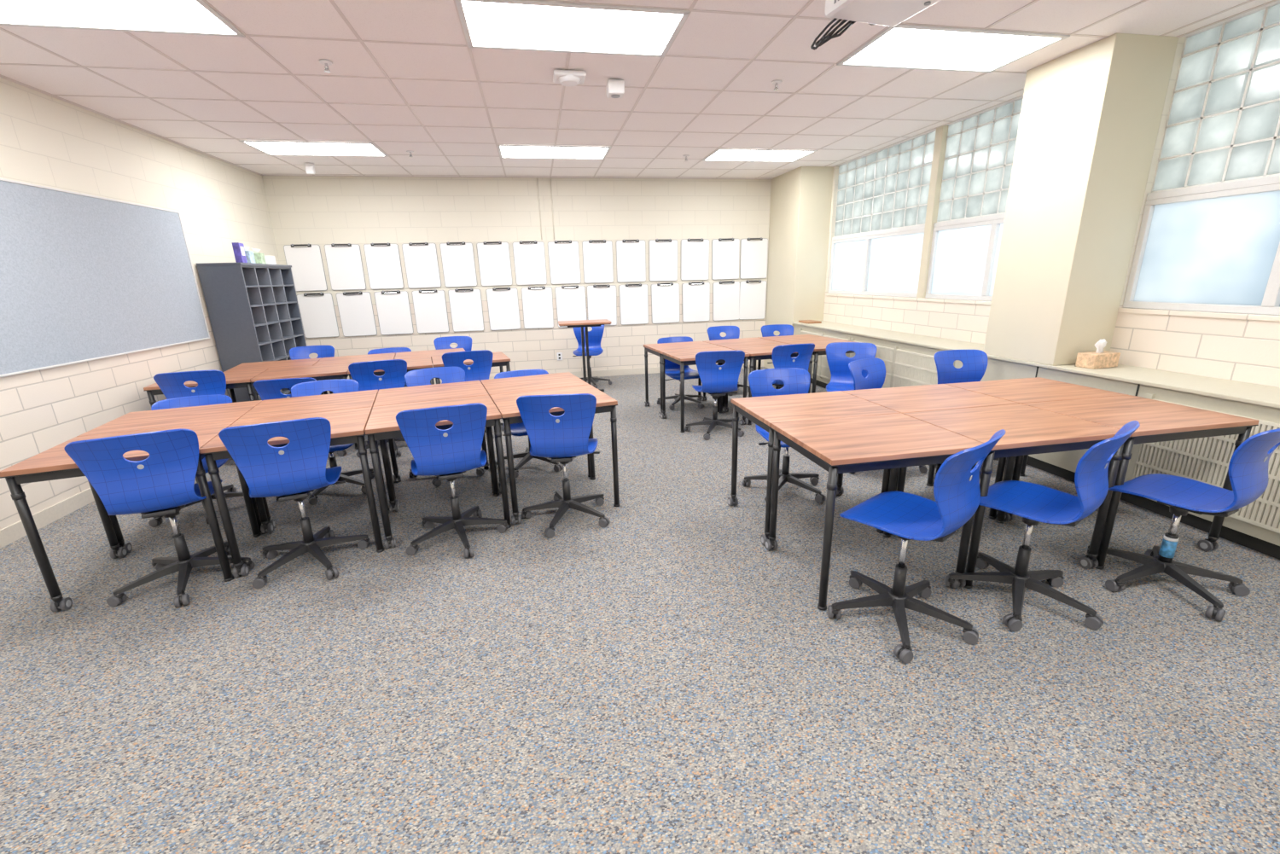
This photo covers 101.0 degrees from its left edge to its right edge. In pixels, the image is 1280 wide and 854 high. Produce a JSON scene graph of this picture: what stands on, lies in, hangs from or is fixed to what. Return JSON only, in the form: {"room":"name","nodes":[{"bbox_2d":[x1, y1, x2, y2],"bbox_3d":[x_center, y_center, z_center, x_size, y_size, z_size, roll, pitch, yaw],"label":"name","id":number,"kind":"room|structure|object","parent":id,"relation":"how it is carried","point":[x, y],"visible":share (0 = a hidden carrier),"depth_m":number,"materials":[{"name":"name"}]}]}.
{"room":"classroom","nodes":[
{"label":"classroom","id":0,"kind":"room"},
{"bbox_2d":[0,77,279,529],"bbox_3d":[-4.017,-0.565,2.590,0.180,2.880,9.710,-4,16,-10],"label":"wall","id":1,"kind":"structure","parent":0,"point":[47,141],"depth_m":4.17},
{"bbox_2d":[0,488,94,548],"bbox_3d":[-3.888,0.763,2.989,0.012,0.100,9.710,-4,16,-10],"label":"baseboard","id":2,"kind":"structure","parent":1,"relation":"attached to","point":[9,534],"depth_m":3.57,"materials":[{"name":"plastic"}]},
{"bbox_2d":[0,178,210,377],"bbox_3d":[-4.114,-1.010,3.535,0.026,1.220,3.670,-4,16,-10],"label":"tackboard","id":3,"kind":"object","parent":1,"relation":"attached to","point":[84,277],"visible":1,"depth_m":4.00,"materials":[{"name":"fabric"}]},
{"bbox_2d":[261,175,771,379],"bbox_3d":[-1.187,-2.168,7.933,7.840,2.880,0.180,-4,16,-10],"label":"wall","id":4,"kind":"structure","parent":0,"point":[321,211],"depth_m":7.62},
{"bbox_2d":[283,244,327,291],"bbox_3d":[-4.536,-2.161,7.150,0.446,0.614,0.041,-5,16,-10],"label":"board","id":5,"kind":"object","parent":4,"relation":"attached to","point":[305,260],"visible":0.95,"depth_m":7.15,"materials":[{"name":"white plastic"}]},
{"bbox_2d":[296,292,339,337],"bbox_3d":[-4.476,-1.554,7.333,0.446,0.614,0.041,-5,16,-10],"label":"board","id":6,"kind":"object","parent":4,"relation":"attached to","point":[317,311],"visible":0.98,"depth_m":7.33,"materials":[{"name":"white plastic"}]},
{"bbox_2d":[324,243,366,290],"bbox_3d":[-4.047,-2.199,7.237,0.446,0.614,0.041,-4,16,-10],"label":"board","id":7,"kind":"object","parent":4,"relation":"attached to","point":[344,261],"visible":1,"depth_m":7.24,"materials":[{"name":"white plastic"}]},
{"bbox_2d":[336,290,377,337],"bbox_3d":[-3.989,-1.591,7.419,0.446,0.614,0.041,-5,16,-10],"label":"board","id":8,"kind":"object","parent":4,"relation":"attached to","point":[356,311],"visible":1,"depth_m":7.42,"materials":[{"name":"white plastic"}]},
{"bbox_2d":[363,242,404,289],"bbox_3d":[-3.557,-2.236,7.324,0.446,0.614,0.041,-4,16,-10],"label":"board","id":9,"kind":"object","parent":4,"relation":"attached to","point":[383,263],"visible":1,"depth_m":7.32,"materials":[{"name":"white plastic"}]},
{"bbox_2d":[374,290,413,335],"bbox_3d":[-3.501,-1.629,7.506,0.446,0.614,0.041,-5,16,-10],"label":"board","id":10,"kind":"object","parent":4,"relation":"attached to","point":[393,308],"visible":1,"depth_m":7.51,"materials":[{"name":"white plastic"}]},
{"bbox_2d":[401,242,441,288],"bbox_3d":[-3.068,-2.274,7.411,0.446,0.614,0.041,-5,16,-10],"label":"board","id":11,"kind":"object","parent":4,"relation":"attached to","point":[421,259],"visible":1,"depth_m":7.41,"materials":[{"name":"white plastic"}]},
{"bbox_2d":[412,289,449,333],"bbox_3d":[-3.014,-1.667,7.592,0.446,0.614,0.041,-4,16,-10],"label":"board","id":12,"kind":"object","parent":4,"relation":"attached to","point":[430,309],"visible":1,"depth_m":7.59,"materials":[{"name":"white plastic"}]},
{"bbox_2d":[439,241,477,287],"bbox_3d":[-2.579,-2.312,7.498,0.446,0.614,0.041,-5,16,-10],"label":"board","id":13,"kind":"object","parent":4,"relation":"attached to","point":[458,264],"visible":1,"depth_m":7.50,"materials":[{"name":"white plastic"}]},
{"bbox_2d":[448,288,484,331],"bbox_3d":[-2.526,-1.704,7.679,0.446,0.614,0.041,-5,16,-10],"label":"board","id":14,"kind":"object","parent":4,"relation":"attached to","point":[465,305],"visible":1,"depth_m":7.68,"materials":[{"name":"white plastic"}]},
{"bbox_2d":[477,240,512,286],"bbox_3d":[-2.089,-2.349,7.585,0.446,0.614,0.041,-5,16,-10],"label":"board","id":15,"kind":"object","parent":4,"relation":"attached to","point":[493,257],"visible":1,"depth_m":7.58,"materials":[{"name":"white plastic"}]},
{"bbox_2d":[486,286,520,330],"bbox_3d":[-2.009,-1.744,7.771,0.446,0.614,0.041,-5,16,-10],"label":"board","id":16,"kind":"object","parent":4,"relation":"attached to","point":[503,303],"visible":1,"depth_m":7.77,"materials":[{"name":"white plastic"}]},
{"bbox_2d":[512,240,546,285],"bbox_3d":[-1.600,-2.387,7.671,0.446,0.614,0.041,-5,16,-10],"label":"board","id":17,"kind":"object","parent":4,"relation":"attached to","point":[529,257],"visible":1,"depth_m":7.67,"materials":[{"name":"white plastic"}]},
{"bbox_2d":[521,285,553,328],"bbox_3d":[-1.522,-1.781,7.857,0.446,0.614,0.041,-4,16,-10],"label":"board","id":18,"kind":"object","parent":4,"relation":"attached to","point":[537,301],"visible":1,"depth_m":7.86,"materials":[{"name":"white plastic"}]},
{"bbox_2d":[327,360,763,392],"bbox_3d":[-1.364,-0.789,8.184,6.988,0.100,0.012,-4,16,-10],"label":"baseboard","id":19,"kind":"structure","parent":4,"relation":"attached to","point":[652,369],"depth_m":8.37,"materials":[{"name":"plastic"}]},
{"bbox_2d":[547,239,581,284],"bbox_3d":[-1.110,-2.424,7.758,0.446,0.614,0.041,-5,16,-10],"label":"board","id":20,"kind":"object","parent":4,"relation":"attached to","point":[563,255],"visible":1,"depth_m":7.76,"materials":[{"name":"white plastic"}]},
{"bbox_2d":[554,285,587,327],"bbox_3d":[-1.034,-1.819,7.944,0.446,0.614,0.041,-5,16,-10],"label":"board","id":21,"kind":"object","parent":4,"relation":"attached to","point":[571,302],"visible":0.91,"depth_m":7.93,"materials":[{"name":"white plastic"}]},
{"bbox_2d":[581,239,613,283],"bbox_3d":[-0.621,-2.462,7.845,0.446,0.614,0.041,-4,16,-10],"label":"board","id":22,"kind":"object","parent":4,"relation":"attached to","point":[597,255],"visible":1,"depth_m":7.85,"materials":[{"name":"white plastic"}]},
{"bbox_2d":[587,284,616,325],"bbox_3d":[-0.576,-1.854,8.025,0.446,0.614,0.041,-4,16,-10],"label":"board","id":23,"kind":"object","parent":4,"relation":"attached to","point":[602,304],"visible":0.93,"depth_m":8.02,"materials":[{"name":"white plastic"}]},
{"bbox_2d":[616,238,645,282],"bbox_3d":[-0.131,-2.500,7.932,0.446,0.614,0.041,-4,16,-10],"label":"board","id":24,"kind":"object","parent":4,"relation":"attached to","point":[631,254],"visible":1,"depth_m":7.93,"materials":[{"name":"white plastic"}]},
{"bbox_2d":[618,283,648,325],"bbox_3d":[-0.089,-1.891,8.111,0.446,0.614,0.041,-5,16,-10],"label":"board","id":25,"kind":"object","parent":4,"relation":"attached to","point":[633,298],"visible":1,"depth_m":8.11,"materials":[{"name":"white plastic"}]},
{"bbox_2d":[648,238,677,281],"bbox_3d":[0.358,-2.537,8.019,0.446,0.614,0.041,-4,16,-10],"label":"board","id":26,"kind":"object","parent":4,"relation":"attached to","point":[662,253],"visible":1,"depth_m":8.02,"materials":[{"name":"white plastic"}]},
{"bbox_2d":[651,282,680,323],"bbox_3d":[0.399,-1.929,8.198,0.446,0.614,0.041,-5,16,-10],"label":"board","id":27,"kind":"object","parent":4,"relation":"attached to","point":[665,297],"visible":1,"depth_m":8.20,"materials":[{"name":"white plastic"}]},
{"bbox_2d":[680,238,709,280],"bbox_3d":[0.848,-2.575,8.105,0.446,0.614,0.041,-4,16,-10],"label":"board","id":28,"kind":"object","parent":4,"relation":"attached to","point":[695,253],"visible":1,"depth_m":8.11,"materials":[{"name":"white plastic"}]},
{"bbox_2d":[682,281,709,322],"bbox_3d":[0.886,-1.966,8.284,0.446,0.614,0.041,-5,16,-10],"label":"board","id":29,"kind":"object","parent":4,"relation":"attached to","point":[695,295],"visible":1,"depth_m":8.29,"materials":[{"name":"white plastic"}]},
{"bbox_2d":[711,238,739,279],"bbox_3d":[1.337,-2.613,8.192,0.446,0.614,0.041,-5,16,-10],"label":"board","id":30,"kind":"object","parent":4,"relation":"attached to","point":[725,253],"visible":1,"depth_m":8.19,"materials":[{"name":"white plastic"}]},
{"bbox_2d":[712,280,739,320],"bbox_3d":[1.373,-2.004,8.371,0.446,0.614,0.041,-5,16,-10],"label":"board","id":31,"kind":"object","parent":4,"relation":"attached to","point":[725,294],"visible":1,"depth_m":8.37,"materials":[{"name":"white plastic"}]},
{"bbox_2d":[738,279,766,319],"bbox_3d":[1.808,-2.037,8.448,0.446,0.614,0.041,-4,16,-10],"label":"board","id":32,"kind":"object","parent":4,"relation":"attached to","point":[753,293],"visible":1,"depth_m":8.45,"materials":[{"name":"white plastic"}]},
{"bbox_2d":[739,237,767,279],"bbox_3d":[1.792,-2.647,8.273,0.446,0.614,0.041,-5,16,-10],"label":"board","id":33,"kind":"object","parent":4,"relation":"attached to","point":[753,251],"visible":1,"depth_m":8.27,"materials":[{"name":"white plastic"}]},
{"bbox_2d":[0,366,1279,853],"bbox_3d":[-0.219,0.578,3.667,7.840,0.100,10.070,-4,16,-10],"label":"floor","id":34,"kind":"structure","parent":0,"point":[659,678],"depth_m":2.05,"materials":[{"name":"carpet"}]},
{"bbox_2d":[0,420,261,612],"bbox_3d":[-2.634,0.436,2.855,0.734,0.740,0.622,-8,17,-21],"label":"student desk","id":35,"kind":"object","parent":34,"relation":"on","point":[54,463],"visible":0.68,"depth_m":2.58,"materials":[{"name":"brown wood"}]},
{"bbox_2d":[64,428,254,607],"bbox_3d":[-2.408,0.398,2.711,0.570,0.879,0.603,-4,16,-10],"label":"swivel chair","id":36,"kind":"object","parent":34,"relation":"on","point":[160,484],"visible":0.93,"depth_m":2.50,"materials":[{"name":"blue plastic"}]},
{"bbox_2d":[76,400,279,552],"bbox_3d":[-2.864,0.286,3.401,0.734,0.740,0.622,-8,17,-21],"label":"student desk","id":37,"kind":"object","parent":34,"relation":"on","point":[137,421],"visible":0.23,"depth_m":3.24,"materials":[{"name":"brown wood"}]},
{"bbox_2d":[153,369,232,459],"bbox_3d":[-3.720,-0.084,4.540,0.580,0.866,0.587,-4,16,-10],"label":"swivel chair","id":38,"kind":"object","parent":34,"relation":"on","point":[212,381],"visible":0.3,"depth_m":4.26,"materials":[{"name":"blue plastic"}]},
{"bbox_2d":[148,394,243,527],"bbox_3d":[-3.053,0.214,3.619,0.564,0.766,0.574,-4,16,-10],"label":"swivel chair","id":39,"kind":"object","parent":34,"relation":"on","point":[191,401],"visible":0.26,"depth_m":3.71,"materials":[{"name":"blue plastic"}]},
{"bbox_2d":[143,368,267,407],"bbox_3d":[-3.800,-0.085,4.782,0.734,0.740,0.622,-8,17,-21],"label":"student desk","id":40,"kind":"object","parent":34,"relation":"on","point":[234,379],"visible":0.27,"depth_m":4.53,"materials":[{"name":"brown wood"}]},
{"bbox_2d":[195,262,306,402],"bbox_3d":[-4.370,-0.986,6.156,0.407,1.745,1.206,-4,16,-10],"label":"cubby shelf","id":41,"kind":"object","parent":34,"relation":"on","point":[253,309],"visible":0.65,"depth_m":5.66,"materials":[{"name":"grey laminate"}]},
{"bbox_2d":[224,357,327,402],"bbox_3d":[-3.688,-0.282,5.460,0.734,0.740,0.622,-8,17,-21],"label":"student desk","id":42,"kind":"object","parent":34,"relation":"on","point":[309,362],"visible":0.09,"depth_m":5.30,"materials":[{"name":"brown wood"}]},
{"bbox_2d":[218,417,370,588],"bbox_3d":[-1.877,0.338,2.882,0.568,0.876,0.583,-4,16,-10],"label":"swivel chair","id":43,"kind":"object","parent":34,"relation":"on","point":[293,470],"visible":1,"depth_m":2.66,"materials":[{"name":"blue plastic"}]},
{"bbox_2d":[199,407,389,577],"bbox_3d":[-1.952,0.343,3.117,0.734,0.740,0.622,-8,17,-21],"label":"student desk","id":44,"kind":"object","parent":34,"relation":"on","point":[347,426],"visible":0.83,"depth_m":2.90,"materials":[{"name":"brown wood"}]},
{"bbox_2d":[253,377,347,456],"bbox_3d":[-2.950,-0.084,4.627,0.565,0.779,0.598,-4,16,-10],"label":"swivel chair","id":45,"kind":"object","parent":34,"relation":"on","point":[267,389],"visible":0.22,"depth_m":4.32,"materials":[{"name":"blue plastic"}]},
{"bbox_2d":[250,362,358,449],"bbox_3d":[-3.119,-0.178,5.044,0.734,0.740,0.622,-8,17,-21],"label":"student desk","id":46,"kind":"object","parent":34,"relation":"on","point":[338,371],"visible":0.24,"depth_m":4.80,"materials":[{"name":"brown wood"}]},
{"bbox_2d":[287,345,334,392],"bbox_3d":[-3.643,-0.452,5.873,0.593,0.836,0.592,-4,16,-10],"label":"swivel chair","id":47,"kind":"object","parent":34,"relation":"on","point":[299,352],"visible":0.24,"depth_m":6.01,"materials":[{"name":"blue plastic"}]},
{"bbox_2d":[237,389,389,529],"bbox_3d":[-2.183,0.193,3.663,0.734,0.740,0.622,-8,17,-21],"label":"student desk","id":48,"kind":"object","parent":34,"relation":"on","point":[288,406],"visible":0.34,"depth_m":3.51,"materials":[{"name":"brown wood"}]},
{"bbox_2d":[290,378,374,505],"bbox_3d":[-2.342,0.086,3.941,0.568,0.799,0.557,-11,18,-30],"label":"swivel chair","id":49,"kind":"object","parent":34,"relation":"on","point":[317,387],"visible":0.19,"depth_m":4.01,"materials":[{"name":"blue plastic"}]},
{"bbox_2d":[314,352,395,395],"bbox_3d":[-3.007,-0.375,5.722,0.734,0.740,0.622,-8,17,-21],"label":"student desk","id":50,"kind":"object","parent":34,"relation":"on","point":[346,359],"visible":0.21,"depth_m":5.60,"materials":[{"name":"brown wood"}]},
{"bbox_2d":[348,359,407,457],"bbox_3d":[-2.328,-0.212,4.856,0.563,0.869,0.596,-4,16,-10],"label":"swivel chair","id":51,"kind":"object","parent":34,"relation":"on","point":[395,370],"visible":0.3,"depth_m":4.59,"materials":[{"name":"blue plastic"}]},
{"bbox_2d":[372,380,493,506],"bbox_3d":[-1.502,0.100,3.925,0.734,0.740,0.622,-8,17,-21],"label":"student desk","id":52,"kind":"object","parent":34,"relation":"on","point":[456,390],"visible":0.48,"depth_m":3.82,"materials":[{"name":"brown wood"}]},
{"bbox_2d":[364,395,511,549],"bbox_3d":[-1.271,0.251,3.379,0.734,0.740,0.622,-8,17,-21],"label":"student desk","id":53,"kind":"object","parent":34,"relation":"on","point":[381,425],"visible":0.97,"depth_m":3.21,"materials":[{"name":"brown wood"}]},
{"bbox_2d":[404,366,484,486],"bbox_3d":[-1.588,-0.027,4.212,0.568,0.829,0.557,-12,19,-34],"label":"swivel chair","id":54,"kind":"object","parent":34,"relation":"on","point":[447,375],"visible":0.23,"depth_m":4.29,"materials":[{"name":"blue plastic"}]},
{"bbox_2d":[395,402,508,558],"bbox_3d":[-1.102,0.254,3.103,0.565,0.876,0.586,-4,16,-10],"label":"swivel chair","id":55,"kind":"object","parent":34,"relation":"on","point":[446,454],"visible":1,"depth_m":2.88,"materials":[{"name":"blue plastic"}]},
{"bbox_2d":[433,336,472,351],"bbox_3d":[-2.293,-0.677,6.531,0.581,0.839,0.570,-4,16,-10],"label":"swivel chair","id":56,"kind":"object","parent":34,"relation":"on","point":[465,342],"visible":0.27,"depth_m":6.64,"materials":[{"name":"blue plastic"}]},
{"bbox_2d":[431,351,510,383],"bbox_3d":[-1.756,-0.363,5.568,0.734,0.740,0.622,-8,17,-21],"label":"student desk","id":57,"kind":"object","parent":34,"relation":"on","point":[500,359],"visible":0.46,"depth_m":5.32,"materials":[{"name":"brown wood"}]},
{"bbox_2d":[442,349,504,438],"bbox_3d":[-1.658,-0.350,5.256,0.553,0.879,0.587,-8,17,-21],"label":"swivel chair","id":58,"kind":"object","parent":34,"relation":"on","point":[480,368],"visible":0.36,"depth_m":4.99,"materials":[{"name":"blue plastic"}]},
{"bbox_2d":[494,369,563,477],"bbox_3d":[-0.929,-0.048,4.340,0.562,0.766,0.571,-4,16,-10],"label":"swivel chair","id":59,"kind":"object","parent":34,"relation":"on","point":[517,429],"visible":0.28,"depth_m":4.36,"materials":[{"name":"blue plastic"}]},
{"bbox_2d":[480,372,590,489],"bbox_3d":[-0.820,0.007,4.188,0.734,0.740,0.622,-8,17,-21],"label":"student desk","id":60,"kind":"object","parent":34,"relation":"on","point":[500,386],"visible":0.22,"depth_m":4.04,"materials":[{"name":"brown wood"}]},
{"bbox_2d":[489,384,620,524],"bbox_3d":[-0.589,0.158,3.641,0.734,0.740,0.622,-8,17,-21],"label":"student desk","id":61,"kind":"object","parent":34,"relation":"on","point":[506,404],"visible":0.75,"depth_m":3.44,"materials":[{"name":"brown wood"}]},
{"bbox_2d":[516,393,610,538],"bbox_3d":[-0.506,0.168,3.344,0.564,0.879,0.588,-4,16,-10],"label":"swivel chair","id":62,"kind":"object","parent":34,"relation":"on","point":[565,437],"visible":1,"depth_m":3.10,"materials":[{"name":"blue plastic"}]},
{"bbox_2d":[558,319,610,391],"bbox_3d":[-0.740,-0.963,7.197,0.680,0.940,0.450,-4,16,-10],"label":"desk","id":63,"kind":"object","parent":34,"relation":"on","point":[582,323],"visible":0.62,"depth_m":7.10,"materials":[{"name":"brown wood"}]},
{"bbox_2d":[572,325,611,388],"bbox_3d":[-0.716,-1.042,7.553,0.589,0.899,0.557,4,17,18],"label":"swivel chair","id":64,"kind":"object","parent":34,"relation":"on","point":[595,336],"visible":0.7,"depth_m":7.64,"materials":[{"name":"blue plastic"}]},
{"bbox_2d":[657,336,703,410],"bbox_3d":[0.488,-0.651,6.283,0.568,0.786,0.567,-4,16,-10],"label":"swivel chair","id":65,"kind":"object","parent":34,"relation":"on","point":[672,369],"visible":0.61,"depth_m":6.36,"materials":[{"name":"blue plastic"}]},
{"bbox_2d":[643,341,722,417],"bbox_3d":[0.480,-0.568,6.079,0.734,0.740,0.622,-6,17,-16],"label":"student desk","id":66,"kind":"object","parent":34,"relation":"on","point":[655,349],"visible":0.59,"depth_m":5.98,"materials":[{"name":"brown wood"}]},
{"bbox_2d":[660,347,749,432],"bbox_3d":[0.658,-0.411,5.515,0.736,0.740,0.622,-6,17,-16],"label":"student desk","id":67,"kind":"object","parent":34,"relation":"on","point":[687,357],"visible":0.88,"depth_m":5.33,"materials":[{"name":"brown wood"}]},
{"bbox_2d":[684,350,744,440],"bbox_3d":[0.725,-0.359,5.151,0.567,0.836,0.574,-4,16,-10],"label":"swivel chair","id":68,"kind":"object","parent":34,"relation":"on","point":[717,381],"visible":0.97,"depth_m":4.90,"materials":[{"name":"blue plastic"}]},
{"bbox_2d":[701,337,781,407],"bbox_3d":[1.192,-0.645,6.282,0.734,0.740,0.622,-6,17,-16],"label":"student desk","id":69,"kind":"object","parent":34,"relation":"on","point":[745,341],"visible":0.46,"depth_m":6.17,"materials":[{"name":"brown wood"}]},
{"bbox_2d":[722,343,814,424],"bbox_3d":[1.371,-0.488,5.718,0.736,0.740,0.622,-6,17,-16],"label":"student desk","id":70,"kind":"object","parent":34,"relation":"on","point":[762,352],"visible":0.47,"depth_m":5.48,"materials":[{"name":"brown wood"}]},
{"bbox_2d":[742,368,826,503],"bbox_3d":[1.040,0.051,3.689,0.564,0.836,0.581,-4,16,-10],"label":"swivel chair","id":71,"kind":"object","parent":34,"relation":"on","point":[795,381],"visible":0.49,"depth_m":3.80,"materials":[{"name":"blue plastic"}]},
{"bbox_2d":[771,343,814,389],"bbox_3d":[1.482,-0.457,5.424,0.597,0.836,0.578,-4,16,-10],"label":"swivel chair","id":72,"kind":"object","parent":34,"relation":"on","point":[782,358],"visible":0.38,"depth_m":5.17,"materials":[{"name":"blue plastic"}]},
{"bbox_2d":[727,390,899,545],"bbox_3d":[1.024,0.223,3.265,0.774,0.740,0.622,-4,16,-10],"label":"student desk","id":73,"kind":"object","parent":34,"relation":"on","point":[763,411],"visible":0.74,"depth_m":3.10,"materials":[{"name":"brown wood"}]},
{"bbox_2d":[785,338,867,393],"bbox_3d":[2.083,-0.565,5.921,0.736,0.740,0.622,-6,17,-16],"label":"student desk","id":74,"kind":"object","parent":34,"relation":"on","point":[820,346],"visible":0.23,"depth_m":5.58,"materials":[{"name":"brown wood"}]},
{"bbox_2d":[826,342,877,391],"bbox_3d":[2.003,-0.355,5.012,0.587,0.839,0.553,8,19,31],"label":"swivel chair","id":75,"kind":"object","parent":34,"relation":"on","point":[841,379],"visible":0.56,"depth_m":5.14,"materials":[{"name":"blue plastic"}]},
{"bbox_2d":[764,413,983,610],"bbox_3d":[1.140,0.386,2.686,0.776,0.740,0.622,-4,16,-10],"label":"student desk","id":76,"kind":"object","parent":34,"relation":"on","point":[893,441],"visible":0.84,"depth_m":2.47,"materials":[{"name":"brown wood"}]},
{"bbox_2d":[848,357,927,473],"bbox_3d":[1.878,-0.076,4.050,0.568,0.839,0.557,-11,19,-30],"label":"swivel chair","id":77,"kind":"object","parent":34,"relation":"on","point":[875,367],"visible":0.3,"depth_m":4.15,"materials":[{"name":"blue plastic"}]},
{"bbox_2d":[827,429,1005,663],"bbox_3d":[1.159,0.423,2.254,0.553,0.904,0.587,-12,19,-32],"label":"swivel chair","id":78,"kind":"object","parent":34,"relation":"on","point":[908,516],"visible":1,"depth_m":2.20,"materials":[{"name":"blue plastic"}]},
{"bbox_2d":[835,384,1018,519],"bbox_3d":[1.786,0.165,3.400,0.774,0.740,0.622,-4,16,-10],"label":"student desk","id":79,"kind":"object","parent":34,"relation":"on","point":[939,397],"visible":0.43,"depth_m":3.26,"materials":[{"name":"brown wood"}]},
{"bbox_2d":[928,349,1006,477],"bbox_3d":[2.556,-0.121,4.079,0.561,0.876,0.582,-4,16,-10],"label":"swivel chair","id":80,"kind":"object","parent":34,"relation":"on","point":[974,362],"visible":0.34,"depth_m":4.20,"materials":[{"name":"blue plastic"}]},
{"bbox_2d":[890,403,1131,589],"bbox_3d":[1.902,0.327,2.822,0.776,0.740,0.622,-4,16,-10],"label":"student desk","id":81,"kind":"object","parent":34,"relation":"on","point":[1029,430],"visible":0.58,"depth_m":2.59,"materials":[{"name":"brown wood"}]},
{"bbox_2d":[932,377,1128,517],"bbox_3d":[2.547,0.106,3.535,0.774,0.740,0.622,-4,16,-10],"label":"student desk","id":82,"kind":"object","parent":34,"relation":"on","point":[1037,389],"visible":0.25,"depth_m":3.40,"materials":[{"name":"brown wood"}]},
{"bbox_2d":[792,320,1279,559],"bbox_3d":[3.290,0.004,3.697,0.488,0.809,8.744,-4,16,-10],"label":"radiator cover","id":83,"kind":"object","parent":34,"relation":"on","point":[908,359],"visible":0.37,"depth_m":3.25,"materials":[{"name":"metal"}]},
{"bbox_2d":[1075,339,1120,369],"bbox_3d":[3.233,-0.520,3.712,0.240,0.193,0.120,-6,17,-16],"label":"tissue box","id":84,"kind":"object","parent":83,"relation":"on","point":[1101,358],"visible":1,"depth_m":3.68,"materials":[{"name":"cardboard"}]},
{"bbox_2d":[944,420,1140,631],"bbox_3d":[1.786,0.381,2.377,0.567,0.886,0.588,-4,16,-10],"label":"swivel chair","id":85,"kind":"object","parent":34,"relation":"on","point":[1035,503],"visible":0.95,"depth_m":2.34,"materials":[{"name":"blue plastic"}]},
{"bbox_2d":[1004,395,1259,570],"bbox_3d":[2.664,0.269,2.957,0.776,0.740,0.622,-4,16,-10],"label":"student desk","id":86,"kind":"object","parent":34,"relation":"on","point":[1159,421],"visible":0.62,"depth_m":2.71,"materials":[{"name":"brown wood"}]},
{"bbox_2d":[1087,428,1279,622],"bbox_3d":[2.523,0.349,2.451,0.581,0.871,0.587,-4,16,-10],"label":"swivel chair","id":87,"kind":"object","parent":34,"relation":"on","point":[1248,464],"visible":0.99,"depth_m":2.44,"materials":[{"name":"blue plastic"}]},
{"bbox_2d":[0,0,1279,178],"bbox_3d":[-0.294,-2.287,2.847,7.840,0.100,10.070,-4,16,-10],"label":"ceiling","id":88,"kind":"structure","parent":0,"point":[430,21],"depth_m":3.82,"materials":[{"name":"tile"}]},
{"bbox_2d":[0,0,245,37],"bbox_3d":[-2.780,-2.090,2.598,1.219,0.008,0.610,-4,16,-10],"label":"ceiling light panel","id":89,"kind":"object","parent":88,"relation":"in","point":[189,17],"depth_m":2.73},
{"bbox_2d":[238,139,388,157],"bbox_3d":[-3.361,-2.911,5.520,1.219,0.008,0.610,-4,16,-10],"label":"ceiling light panel","id":90,"kind":"object","parent":88,"relation":"in","point":[270,148],"depth_m":5.49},
{"bbox_2d":[496,145,611,159],"bbox_3d":[-0.967,-3.095,5.944,1.219,0.008,0.610,-4,16,-10],"label":"ceiling light panel","id":91,"kind":"object","parent":88,"relation":"in","point":[505,151],"depth_m":5.92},
{"bbox_2d":[552,69,586,86],"bbox_3d":[-0.494,-2.432,3.682,0.220,0.058,0.180,-4,16,-10],"label":"smoke detector","id":92,"kind":"object","parent":88,"relation":"attached to","point":[566,78],"visible":1,"depth_m":3.62,"materials":[{"name":"white plastic"}]},
{"bbox_2d":[454,0,690,57],"bbox_3d":[-0.386,-2.274,3.023,1.219,0.008,0.610,-4,16,-10],"label":"ceiling light panel","id":93,"kind":"object","parent":88,"relation":"in","point":[510,25],"depth_m":2.98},
{"bbox_2d":[0,0,1279,179],"bbox_3d":[-0.293,-2.236,2.862,7.480,0.007,9.710,-4,16,-10],"label":"grid","id":94,"kind":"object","parent":88,"relation":"attached to","point":[794,17],"depth_m":4.07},
{"bbox_2d":[702,148,817,162],"bbox_3d":[1.427,-3.279,6.369,1.219,0.008,0.610,-4,16,-10],"label":"ceiling light panel","id":95,"kind":"object","parent":88,"relation":"in","point":[720,154],"depth_m":6.35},
{"bbox_2d":[810,0,940,50],"bbox_3d":[1.080,-1.972,2.416,0.423,0.328,0.431,-7,17,-18],"label":"ceiling projector","id":96,"kind":"object","parent":88,"relation":"hanging from","point":[887,13],"depth_m":2.42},
{"bbox_2d":[836,23,1070,73],"bbox_3d":[2.008,-2.458,3.447,1.219,0.008,0.610,-4,16,-10],"label":"ceiling light panel","id":97,"kind":"object","parent":88,"relation":"in","point":[900,46],"depth_m":3.41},
{"bbox_2d":[763,166,833,368],"bbox_3d":[2.356,-2.281,8.003,0.480,2.880,0.960,-4,16,-10],"label":"column","id":98,"kind":"structure","parent":0,"point":[800,206],"depth_m":7.57,"materials":[{"name":"paint"}]},
{"bbox_2d":[823,36,1279,387],"bbox_3d":[3.504,-1.144,3.924,0.180,2.880,9.710,-4,16,-10],"label":"wall","id":99,"kind":"structure","parent":0,"point":[1237,350],"depth_m":3.59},
{"bbox_2d":[828,98,1022,301],"bbox_3d":[3.045,-2.297,5.809,0.130,1.678,3.352,-4,16,-10],"label":"window","id":100,"kind":"structure","parent":99,"relation":"in","point":[923,216],"depth_m":5.58,"materials":[{"name":"clear glass"}]},
{"bbox_2d":[826,293,1279,321],"bbox_3d":[3.447,-0.921,4.076,0.112,0.032,7.500,-4,16,-10],"label":"trim","id":101,"kind":"structure","parent":99,"relation":"attached to","point":[1139,311],"depth_m":3.56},
{"bbox_2d":[1122,3,1279,314],"bbox_3d":[3.816,-1.208,1.937,0.130,1.678,3.480,-4,16,-10],"label":"window","id":102,"kind":"structure","parent":99,"relation":"in","point":[1208,240],"depth_m":3.23,"materials":[{"name":"clear glass"}]},
{"bbox_2d":[983,33,1178,365],"bbox_3d":[3.145,-1.542,3.878,0.480,2.070,0.630,-4,16,-10],"label":"column","id":103,"kind":"structure","parent":0,"point":[1090,115],"depth_m":3.67,"materials":[{"name":"paint"}]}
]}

